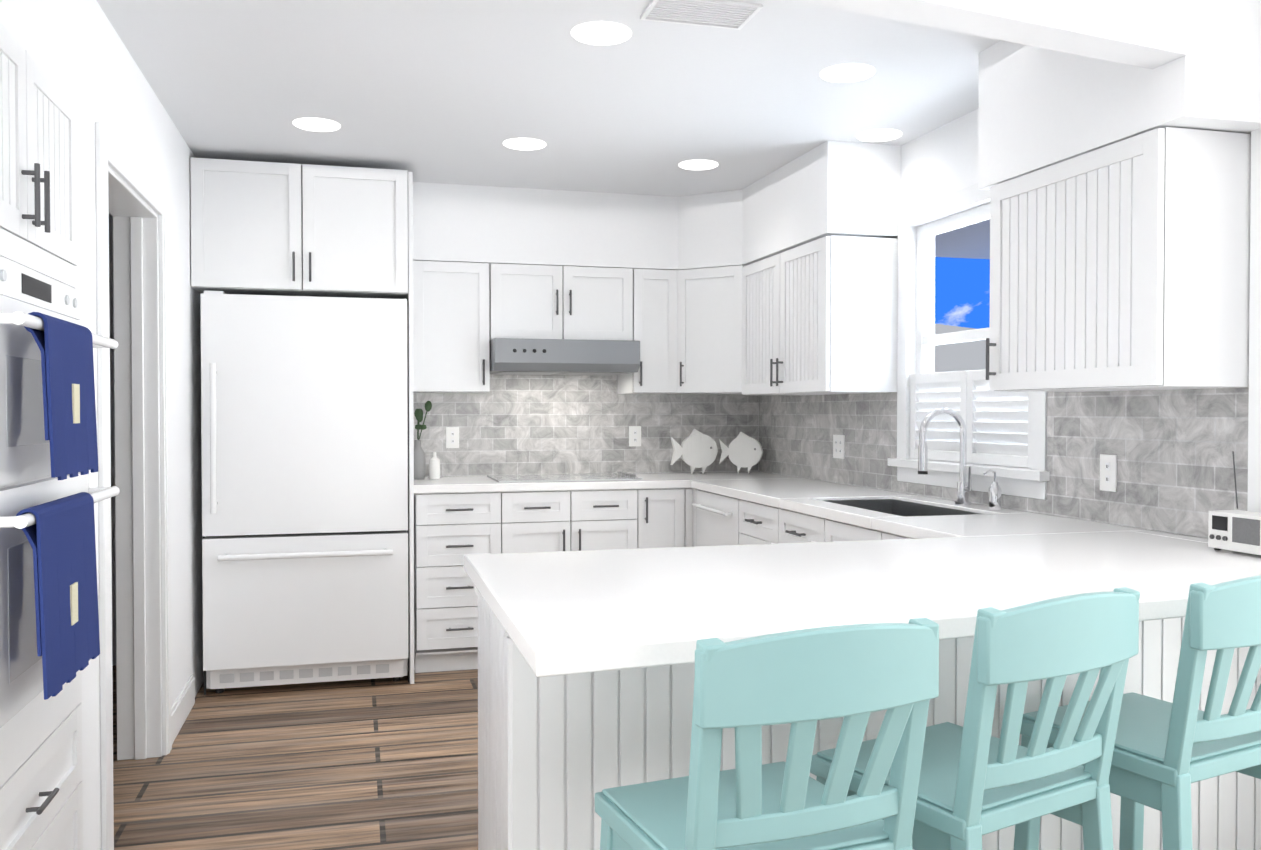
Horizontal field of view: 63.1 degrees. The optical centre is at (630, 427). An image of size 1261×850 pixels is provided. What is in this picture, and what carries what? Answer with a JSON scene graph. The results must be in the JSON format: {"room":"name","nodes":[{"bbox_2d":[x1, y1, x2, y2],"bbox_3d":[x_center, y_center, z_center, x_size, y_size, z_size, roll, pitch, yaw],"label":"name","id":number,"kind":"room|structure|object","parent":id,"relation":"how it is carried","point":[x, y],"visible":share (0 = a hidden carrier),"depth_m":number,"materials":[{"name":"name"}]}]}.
{"room":"kitchen","nodes":[
{"label":"kitchen","id":0,"kind":"room"},
{"bbox_2d":[0,0,203,849],"bbox_3d":[-1.272,0.050,0.808,0.670,2.420,9.000,0,1,-15],"label":"wall","id":1,"kind":"structure","parent":0,"point":[77,50],"depth_m":3.40,"materials":[{"name":"paint"}]},
{"bbox_2d":[95,122,171,849],"bbox_3d":[-1.679,0.180,3.341,0.172,2.075,1.030,0,1,-15],"label":"door frame","id":2,"kind":"structure","parent":1,"relation":"attached to","point":[142,481],"depth_m":3.73,"materials":[{"name":"paint"}]},
{"bbox_2d":[172,675,194,743],"bbox_3d":[-1.824,1.142,4.170,0.014,0.125,0.615,0,1,-15],"label":"baseboard","id":3,"kind":"structure","parent":1,"relation":"attached to","point":[183,705],"depth_m":4.11,"materials":[{"name":"paint"}]},
{"bbox_2d":[112,665,477,849],"bbox_3d":[0.336,1.272,1.880,9.000,0.060,10.200,0,1,-15],"label":"floor","id":4,"kind":"structure","parent":0,"point":[378,764],"depth_m":3.62,"materials":[{"name":"brown wood"}]},
{"bbox_2d":[0,21,119,849],"bbox_3d":[-1.516,0.221,2.096,0.715,2.035,0.810,0,1,-15],"label":"tall cabinet","id":5,"kind":"object","parent":4,"relation":"on","point":[41,794],"visible":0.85,"depth_m":2.12,"materials":[{"name":"white wood"}]},
{"bbox_2d":[16,492,99,699],"bbox_3d":[-1.144,0.323,2.063,0.051,0.358,0.400,0,1,-15],"label":"hanging towel","id":6,"kind":"object","parent":5,"relation":"hanging from","point":[60,534],"visible":0.92,"depth_m":2.01,"materials":[{"name":"blue fabric"}]},
{"bbox_2d":[24,312,97,479],"bbox_3d":[-1.151,-0.060,2.086,0.051,0.318,0.340,0,1,-15],"label":"hanging towel","id":7,"kind":"object","parent":5,"relation":"hanging from","point":[68,383],"visible":0.92,"depth_m":2.04,"materials":[{"name":"blue fabric"}]},
{"bbox_2d":[201,291,408,695],"bbox_3d":[-1.539,0.292,4.935,0.901,1.800,0.838,0,1,-15],"label":"fridge","id":8,"kind":"object","parent":4,"relation":"on","point":[305,484],"visible":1,"depth_m":4.59,"materials":[{"name":"white metal"}]},
{"bbox_2d":[409,480,517,675],"bbox_3d":[-0.881,0.748,5.261,0.465,0.878,0.618,0,1,-15],"label":"base cabinet","id":9,"kind":"object","parent":4,"relation":"on","point":[444,528],"depth_m":4.95,"materials":[{"name":"white wood"}]},
{"bbox_2d":[518,489,653,552],"bbox_3d":[-0.349,0.745,5.403,0.745,0.878,0.618,0,1,-15],"label":"base cabinet","id":10,"kind":"object","parent":4,"relation":"on","point":[571,520],"depth_m":5.11,"materials":[{"name":"white wood"}]},
{"bbox_2d":[414,473,689,493],"bbox_3d":[-0.452,0.285,5.359,1.373,0.040,0.637,0,1,-15],"label":"countertop","id":11,"kind":"structure","parent":10,"relation":"on","point":[446,484],"depth_m":5.09,"materials":[{"name":"stone"}]},
{"bbox_2d":[414,401,439,478],"bbox_3d":[-1.066,0.061,5.321,0.153,0.407,0.087,0,1,-15],"label":"vase","id":12,"kind":"object","parent":11,"relation":"on","point":[420,464],"visible":1,"depth_m":5.30,"materials":[{"name":"white ceramic"}]},
{"bbox_2d":[487,471,641,482],"bbox_3d":[-0.357,0.251,5.379,0.730,0.026,0.480,0,1,-15],"label":"cooktop","id":13,"kind":"object","parent":11,"relation":"in","point":[620,475],"visible":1,"depth_m":5.31,"materials":[{"name":"white glass"}]},
{"bbox_2d":[470,579,734,849],"bbox_3d":[-0.061,0.796,2.335,0.514,0.878,0.540,0,1,-15],"label":"base cabinet","id":14,"kind":"object","parent":4,"relation":"on","point":[556,754],"depth_m":2.06,"materials":[{"name":"white wood"}]},
{"bbox_2d":[464,527,1229,676],"bbox_3d":[0.392,0.337,2.196,1.380,0.040,1.050,0,1,-15],"label":"countertop","id":15,"kind":"structure","parent":14,"relation":"on","point":[567,612],"depth_m":2.04,"materials":[{"name":"stone"}]},
{"bbox_2d":[654,488,673,547],"bbox_3d":[0.052,0.743,5.511,0.306,0.878,0.618,0,1,-15],"label":"base cabinet","id":16,"kind":"object","parent":4,"relation":"on","point":[663,498],"depth_m":5.23,"materials":[{"name":"white wood"}]},
{"bbox_2d":[694,489,733,546],"bbox_3d":[0.700,0.751,5.025,0.621,0.878,0.649,0,1,-15],"label":"dishwasher","id":17,"kind":"object","parent":4,"relation":"on","point":[713,513],"depth_m":4.94,"materials":[{"name":"white metal"}]},
{"bbox_2d":[674,471,1260,580],"bbox_3d":[0.959,0.307,4.030,0.633,0.040,3.936,0,1,-15],"label":"countertop","id":18,"kind":"structure","parent":17,"relation":"on","point":[1178,552],"depth_m":3.25,"materials":[{"name":"stone"}]},
{"bbox_2d":[670,429,717,473],"bbox_3d":[0.356,0.131,5.728,0.270,0.253,0.032,0,1,-15],"label":"decor","id":19,"kind":"object","parent":18,"relation":"on","point":[696,449],"visible":1,"depth_m":5.72,"materials":[{"name":"white ceramic"}]},
{"bbox_2d":[719,432,762,473],"bbox_3d":[0.622,0.138,5.778,0.250,0.236,0.032,0,1,23],"label":"decor","id":20,"kind":"object","parent":18,"relation":"on","point":[744,450],"visible":1,"depth_m":5.76,"materials":[{"name":"white ceramic"}]},
{"bbox_2d":[823,499,981,516],"bbox_3d":[1.004,0.446,3.857,0.376,0.288,0.756,0,1,-15],"label":"sink","id":21,"kind":"object","parent":18,"relation":"in","point":[898,507],"visible":0.04,"depth_m":4.19,"materials":[{"name":"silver metal"}]},
{"bbox_2d":[918,407,971,504],"bbox_3d":[1.183,0.106,3.822,0.218,0.366,0.110,0,1,-15],"label":"faucet","id":22,"kind":"object","parent":18,"relation":"on","point":[964,488],"visible":1,"depth_m":3.84,"materials":[{"name":"silver metal"}]},
{"bbox_2d":[983,470,1000,509],"bbox_3d":[1.293,0.220,3.672,0.069,0.144,0.044,0,1,-15],"label":"soap dispenser","id":23,"kind":"object","parent":18,"relation":"on","point":[994,496],"visible":0.98,"depth_m":3.66,"materials":[{"name":"silver metal"}]},
{"bbox_2d":[1208,451,1260,554],"bbox_3d":[1.529,0.186,2.537,0.096,0.249,0.177,0,1,-15],"label":"radio","id":24,"kind":"object","parent":18,"relation":"on","point":[1236,530],"visible":1,"depth_m":2.53,"materials":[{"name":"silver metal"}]},
{"bbox_2d":[595,618,938,849],"bbox_3d":[0.191,0.757,1.596,0.398,0.981,0.453,0,1,-23],"label":"chair","id":25,"kind":"object","parent":4,"relation":"on","point":[802,681],"visible":1,"depth_m":1.41,"materials":[{"name":"teal wood"}]},
{"bbox_2d":[734,498,865,544],"bbox_3d":[0.850,0.761,4.467,0.621,0.878,0.506,0,1,-15],"label":"base cabinet","id":26,"kind":"object","parent":4,"relation":"on","point":[754,523],"depth_m":4.16,"materials":[{"name":"white wood"}]},
{"bbox_2d":[762,639,953,849],"bbox_3d":[0.353,0.794,2.446,0.558,0.878,0.540,0,1,-15],"label":"base cabinet","id":27,"kind":"object","parent":4,"relation":"on","point":[775,738],"depth_m":2.21,"materials":[{"name":"white wood"}]},
{"bbox_2d":[866,528,911,539],"bbox_3d":[1.180,0.781,3.240,0.619,0.878,0.555,0,1,-15],"label":"base cabinet","id":28,"kind":"object","parent":4,"relation":"on","point":[871,534],"depth_m":3.38,"materials":[{"name":"white wood"}]},
{"bbox_2d":[1002,523,1121,530],"bbox_3d":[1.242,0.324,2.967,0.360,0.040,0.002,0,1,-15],"label":"countertop","id":29,"kind":"structure","parent":28,"relation":"on","point":[1071,524],"depth_m":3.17,"materials":[{"name":"stone"}]},
{"bbox_2d":[810,587,1139,849],"bbox_3d":[0.597,0.754,1.820,0.398,0.981,0.453,-1,1,-32],"label":"chair","id":30,"kind":"object","parent":4,"relation":"on","point":[977,780],"visible":0.92,"depth_m":1.65,"materials":[{"name":"teal wood"}]},
{"bbox_2d":[954,637,1133,849],"bbox_3d":[0.792,0.792,2.563,0.567,0.878,0.540,0,1,-15],"label":"base cabinet","id":31,"kind":"object","parent":4,"relation":"on","point":[1056,833],"depth_m":2.31,"materials":[{"name":"white wood"}]},
{"bbox_2d":[1014,575,1260,849],"bbox_3d":[1.060,0.750,2.042,0.398,0.981,0.453,-1,1,-28],"label":"chair","id":32,"kind":"object","parent":4,"relation":"on","point":[1166,754],"visible":0.79,"depth_m":1.84,"materials":[{"name":"teal wood"}]},
{"bbox_2d":[109,213,758,665],"bbox_3d":[-1.597,-0.026,5.441,5.120,2.420,0.120,0,1,-15],"label":"wall","id":33,"kind":"structure","parent":0,"point":[113,439],"depth_m":5.12,"materials":[{"name":"paint"}]},
{"bbox_2d":[190,157,407,298],"bbox_3d":[-1.566,-0.906,4.951,0.930,0.565,0.812,0,1,-15],"label":"upper cabinet","id":34,"kind":"object","parent":33,"relation":"attached to","point":[274,228],"visible":1,"depth_m":4.59,"materials":[{"name":"white wood"}]},
{"bbox_2d":[413,260,504,392],"bbox_3d":[-0.923,-0.515,5.369,0.445,0.659,0.348,0,1,-15],"label":"upper cabinet","id":35,"kind":"object","parent":33,"relation":"attached to","point":[459,307],"depth_m":5.21,"materials":[{"name":"white wood"}]},
{"bbox_2d":[505,264,620,339],"bbox_3d":[-0.396,-0.653,5.508,0.756,0.389,0.348,0,1,-15],"label":"upper cabinet","id":36,"kind":"object","parent":33,"relation":"attached to","point":[542,301],"depth_m":5.34,"materials":[{"name":"white wood"}]},
{"bbox_2d":[489,338,639,375],"bbox_3d":[-0.376,-0.369,5.436,0.752,0.166,0.502,0,1,-15],"label":"range hood","id":37,"kind":"object","parent":33,"relation":"attached to","point":[513,356],"visible":0.98,"depth_m":5.21,"materials":[{"name":"silver metal"}]},
{"bbox_2d":[413,374,758,476],"bbox_3d":[-0.226,-0.032,5.740,2.013,0.579,0.010,0,1,-15],"label":"tile backsplash","id":38,"kind":"structure","parent":33,"relation":"attached to","point":[538,424],"depth_m":5.71,"materials":[{"name":"grey tile"}]},
{"bbox_2d":[446,427,458,447],"bbox_3d":[-0.959,0.052,5.535,0.070,0.114,0.008,0,1,-15],"label":"electrical outlet","id":39,"kind":"object","parent":38,"relation":"attached to","point":[452,437],"visible":1,"depth_m":5.53,"materials":[{"name":"plastic"}]},
{"bbox_2d":[629,426,640,445],"bbox_3d":[0.026,0.048,5.799,0.070,0.114,0.008,0,1,-15],"label":"electrical outlet","id":40,"kind":"object","parent":38,"relation":"attached to","point":[634,435],"visible":1,"depth_m":5.80,"materials":[{"name":"paint"}]},
{"bbox_2d":[617,268,668,393],"bbox_3d":[0.087,-0.520,5.622,0.346,0.659,0.382,0,1,-15],"label":"upper cabinet","id":41,"kind":"object","parent":33,"relation":"attached to","point":[644,292],"depth_m":5.47,"materials":[{"name":"white wood"}]},
{"bbox_2d":[669,266,736,393],"bbox_3d":[0.520,-0.519,5.592,0.665,0.659,0.665,0,1,-15],"label":"upper cabinet","id":42,"kind":"object","parent":33,"relation":"attached to","point":[702,301],"depth_m":5.43,"materials":[{"name":"white wood"}]},
{"bbox_2d":[96,0,1000,258],"bbox_3d":[0.336,-1.227,1.839,9.000,0.100,10.200,0,1,-15],"label":"ceiling","id":43,"kind":"structure","parent":0,"point":[460,92],"depth_m":3.63,"materials":[{"name":"paint"}]},
{"bbox_2d":[293,118,340,131],"bbox_3d":[-1.254,-1.212,4.105,0.184,0.006,0.184,0,1,-15],"label":"recessed light","id":44,"kind":"object","parent":43,"relation":"in","point":[318,124],"visible":1,"depth_m":4.10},
{"bbox_2d":[503,138,545,149],"bbox_3d":[-0.454,-1.216,4.402,0.184,0.006,0.184,0,1,-15],"label":"recessed light","id":45,"kind":"object","parent":43,"relation":"in","point":[524,144],"visible":1,"depth_m":4.39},
{"bbox_2d":[571,22,631,44],"bbox_3d":[-0.088,-1.195,3.113,0.184,0.006,0.184,0,1,-15],"label":"recessed light","id":46,"kind":"object","parent":43,"relation":"in","point":[602,33],"visible":1,"depth_m":3.11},
{"bbox_2d":[413,141,900,269],"bbox_3d":[-0.013,-1.035,4.957,2.023,0.388,1.602,0,1,-15],"label":"bulkhead","id":47,"kind":"object","parent":43,"relation":"attached to","point":[835,188],"visible":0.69,"depth_m":5.24,"materials":[{"name":"paint"}]},
{"bbox_2d":[679,160,717,169],"bbox_3d":[0.316,-1.222,4.774,0.184,0.006,0.184,0,1,-15],"label":"recessed light","id":48,"kind":"object","parent":43,"relation":"in","point":[698,164],"visible":0.98,"depth_m":4.76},
{"bbox_2d":[640,0,762,29],"bbox_3d":[0.201,-1.191,2.942,0.310,0.008,0.180,0,1,-15],"label":"ceiling vent","id":49,"kind":"object","parent":43,"relation":"in","point":[725,14],"visible":1,"depth_m":2.94,"materials":[{"name":"metal"}]},
{"bbox_2d":[820,64,874,82],"bbox_3d":[0.735,-1.201,3.479,0.184,0.006,0.184,0,1,-15],"label":"recessed light","id":50,"kind":"object","parent":43,"relation":"in","point":[843,73],"visible":1,"depth_m":3.47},
{"bbox_2d":[856,129,901,141],"bbox_3d":[1.033,-1.214,4.262,0.184,0.006,0.184,0,1,-15],"label":"recessed light","id":51,"kind":"object","parent":43,"relation":"in","point":[877,135],"visible":1,"depth_m":4.26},
{"bbox_2d":[978,0,1260,189],"bbox_3d":[1.396,-0.978,2.929,0.350,0.435,0.852,0,1,-15],"label":"bulkhead","id":52,"kind":"object","parent":43,"relation":"attached to","point":[1040,108],"visible":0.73,"depth_m":2.74,"materials":[{"name":"paint"}]},
{"bbox_2d":[795,0,1194,68],"bbox_3d":[0.270,-1.036,2.049,3.035,0.290,0.109,0,1,-24],"label":"header beam","id":53,"kind":"structure","parent":0,"point":[1151,34],"depth_m":2.34,"materials":[{"name":"paint"}]},
{"bbox_2d":[773,108,1260,537],"bbox_3d":[1.940,0.036,1.668,0.200,2.420,9.000,0,1,-15],"label":"wall","id":54,"kind":"structure","parent":0,"point":[939,161],"depth_m":3.99,"materials":[{"name":"paint"}]},
{"bbox_2d":[737,235,897,394],"bbox_3d":[0.851,-0.496,4.902,0.382,0.665,1.031,0,1,-15],"label":"upper cabinet","id":55,"kind":"object","parent":54,"relation":"attached to","point":[819,316],"depth_m":4.45,"materials":[{"name":"white wood"}]},
{"bbox_2d":[888,183,1049,499],"bbox_3d":[1.317,-0.345,3.980,0.135,1.165,1.030,0,1,-15],"label":"window","id":56,"kind":"structure","parent":54,"relation":"in","point":[1004,428],"depth_m":4.08,"materials":[{"name":"paint"}]},
{"bbox_2d":[759,388,1248,537],"bbox_3d":[1.202,0.054,4.324,0.010,0.454,3.467,0,1,-15],"label":"tile backsplash","id":57,"kind":"structure","parent":54,"relation":"attached to","point":[1172,450],"depth_m":3.26,"materials":[{"name":"grey tile"}]},
{"bbox_2d":[833,435,844,458],"bbox_3d":[1.013,0.091,4.993,0.008,0.114,0.115,0,1,-15],"label":"electrical outlet","id":58,"kind":"object","parent":57,"relation":"attached to","point":[838,446],"visible":1,"depth_m":4.98,"materials":[{"name":"paint"}]},
{"bbox_2d":[1100,454,1116,491],"bbox_3d":[1.492,0.140,3.207,0.008,0.114,0.070,0,1,-15],"label":"electrical outlet","id":59,"kind":"object","parent":57,"relation":"attached to","point":[1108,472],"visible":1,"depth_m":3.20,"materials":[{"name":"paint"}]},
{"bbox_2d":[986,127,1250,391],"bbox_3d":[1.376,-0.433,2.935,0.386,0.645,0.706,0,1,-15],"label":"upper cabinet","id":60,"kind":"object","parent":54,"relation":"attached to","point":[1123,265],"visible":1,"depth_m":2.67,"materials":[{"name":"white wood"}]},
{"label":"outside","id":61,"kind":"structure","parent":0,"visible":0},
{"bbox_2d":[935,257,989,328],"bbox_3d":[3.795,-1.305,4.732,0.020,7.000,10.000,0,1,-15],"label":"sky","id":62,"kind":"structure","parent":61,"point":[962,292],"depth_m":8.54,"materials":[{"name":"blue"}]},
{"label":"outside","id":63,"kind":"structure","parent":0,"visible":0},
{"bbox_2d":[934,324,985,372],"bbox_3d":[2.402,-0.364,7.687,0.050,1.220,2.800,0,1,-15],"label":"roof","id":64,"kind":"structure","parent":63,"point":[966,356],"depth_m":7.55,"materials":[{"name":"white"}]}
]}

